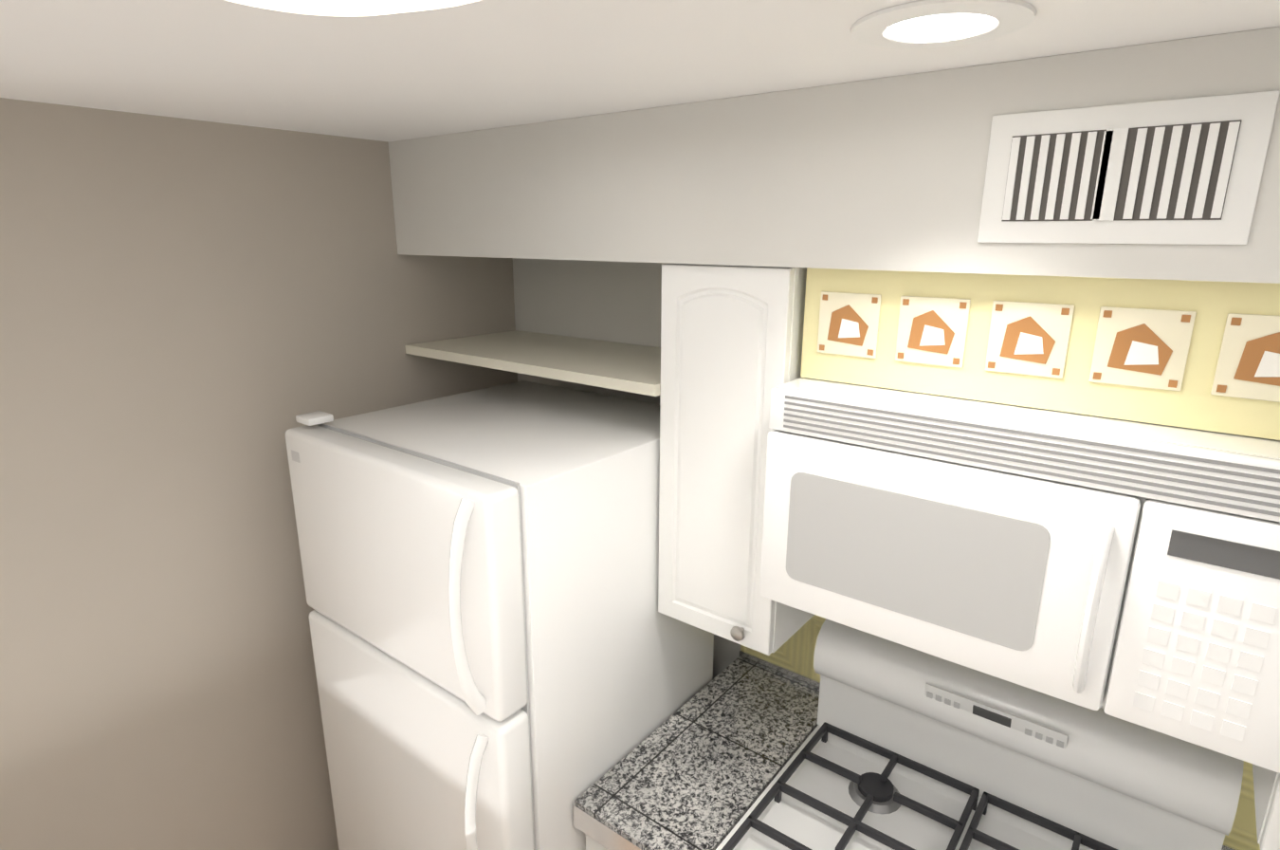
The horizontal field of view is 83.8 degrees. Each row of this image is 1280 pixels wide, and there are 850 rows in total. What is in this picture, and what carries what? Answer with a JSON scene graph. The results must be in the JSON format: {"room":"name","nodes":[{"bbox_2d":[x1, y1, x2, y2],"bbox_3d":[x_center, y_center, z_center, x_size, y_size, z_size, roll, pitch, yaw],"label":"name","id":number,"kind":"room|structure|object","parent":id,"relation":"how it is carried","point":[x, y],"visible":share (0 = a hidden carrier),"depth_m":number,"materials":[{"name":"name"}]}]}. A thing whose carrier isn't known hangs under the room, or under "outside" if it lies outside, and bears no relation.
{"room":"kitchen","nodes":[
{"label":"kitchen","id":0,"kind":"room"},
{"bbox_2d":[0,97,517,849],"bbox_3d":[-1.821,0.237,2.697,2.460,2.330,1.672,12,19,37],"label":"wall block","id":1,"kind":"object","parent":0,"point":[197,318],"visible":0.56,"depth_m":1.62,"materials":[{"name":"beige paint"}]},
{"bbox_2d":[512,257,741,679],"bbox_3d":[1.593,0.683,1.066,5.000,2.330,0.120,12,19,37],"label":"wall","id":2,"kind":"structure","parent":0,"point":[614,301],"depth_m":2.12,"materials":[{"name":"white paint"}]},
{"bbox_2d":[404,329,660,396],"bbox_3d":[-0.189,-0.186,1.925,0.888,0.025,0.418,12,19,37],"label":"shelf","id":3,"kind":"object","parent":2,"relation":"attached to","point":[629,367],"visible":0.79,"depth_m":1.85,"materials":[{"name":"beige wood"}]},
{"bbox_2d":[658,262,814,655],"bbox_3d":[0.269,0.039,1.604,0.290,0.789,0.432,12,19,37],"label":"upper cabinet","id":4,"kind":"object","parent":2,"relation":"attached to","point":[731,344],"visible":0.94,"depth_m":1.45,"materials":[{"name":"white wood"}]},
{"bbox_2d":[739,614,1260,849],"bbox_3d":[1.423,0.638,1.105,2.888,0.524,0.011,12,19,37],"label":"backsplash","id":5,"kind":"structure","parent":2,"relation":"attached to","point":[792,656],"depth_m":1.88,"materials":[{"name":"yellow tile"}]},
{"bbox_2d":[759,377,1279,772],"bbox_3d":[0.655,0.151,1.244,0.754,0.409,0.548,12,19,37],"label":"microwave","id":6,"kind":"object","parent":2,"relation":"attached to","point":[1126,570],"visible":0.98,"depth_m":1.03,"materials":[{"name":"white plastic"},{"name":"glass"}]},
{"bbox_2d":[800,267,1279,439],"bbox_3d":[0.709,-0.164,1.230,0.752,0.202,0.376,12,19,37],"label":"tile strip","id":7,"kind":"object","parent":2,"relation":"attached to","point":[1201,355],"visible":1,"depth_m":1.07,"materials":[{"name":"beige tile"}]},
{"bbox_2d":[1252,763,1279,849],"bbox_3d":[1.146,0.219,0.940,0.384,0.789,0.432,12,19,37],"label":"upper cabinet","id":8,"kind":"object","parent":2,"relation":"attached to","point":[1267,791],"visible":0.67,"depth_m":1.01,"materials":[{"name":"white wood"}]},
{"bbox_2d":[0,0,1279,141],"bbox_3d":[-0.393,-0.337,0.231,7.460,0.060,3.430,12,19,37],"label":"ceiling","id":9,"kind":"structure","parent":0,"point":[481,64],"depth_m":0.96,"materials":[{"name":"white paint"}]},
{"bbox_2d":[226,0,479,16],"bbox_3d":[-0.153,-0.256,0.301,0.376,0.129,0.376,12,19,37],"label":"dome ceiling light","id":10,"kind":"object","parent":9,"relation":"attached to","point":[348,8],"visible":1,"depth_m":0.36,"materials":[{"name":"white glass"}]},
{"bbox_2d":[850,0,1036,48],"bbox_3d":[0.343,-0.457,0.818,0.196,0.006,0.196,12,19,37],"label":"recessed light","id":11,"kind":"object","parent":9,"relation":"in","point":[927,24],"visible":1,"depth_m":0.80,"materials":[{"name":"white glass"}]},
{"bbox_2d":[387,26,1279,283],"bbox_3d":[1.382,-0.257,0.633,4.880,0.290,0.420,12,19,37],"label":"soffit","id":12,"kind":"structure","parent":0,"point":[881,174],"depth_m":1.20,"materials":[{"name":"white paint"}]},
{"bbox_2d":[977,90,1279,244],"bbox_3d":[0.623,-0.330,0.946,0.310,0.175,0.011,12,19,37],"label":"ceiling vent","id":13,"kind":"object","parent":12,"relation":"in","point":[1189,171],"visible":1,"depth_m":0.93,"materials":[{"name":"white metal"}]},
{"bbox_3d":[-0.400,1.972,0.848,7.460,0.060,3.430,12,19,37],"label":"floor","id":14,"kind":"structure","parent":0,"visible":0},
{"bbox_2d":[284,380,713,849],"bbox_3d":[-0.326,0.790,1.875,0.710,1.695,0.801,12,19,37],"label":"fridge","id":15,"kind":"object","parent":14,"relation":"on","point":[507,654],"visible":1,"depth_m":1.49,"materials":[{"name":"white painted metal"}]},
{"bbox_2d":[574,822,611,849],"bbox_3d":[0.196,1.228,1.824,0.290,0.877,0.667,12,19,37],"label":"base cabinet","id":16,"kind":"object","parent":14,"relation":"on","point":[592,843],"depth_m":1.53,"materials":[{"name":"white wood"}]},
{"bbox_2d":[573,656,819,849],"bbox_3d":[0.190,0.778,1.696,0.296,0.056,0.689,12,19,37],"label":"countertop","id":17,"kind":"structure","parent":16,"relation":"on","point":[689,782],"depth_m":1.61,"materials":[{"name":"grey stone"}]},
{"bbox_2d":[715,618,1243,849],"bbox_3d":[0.566,1.161,1.400,0.760,1.227,0.788,12,19,37],"label":"stove","id":18,"kind":"object","parent":14,"relation":"on","point":[904,747],"visible":1,"depth_m":1.44,"materials":[{"name":"white metal"}]}
]}

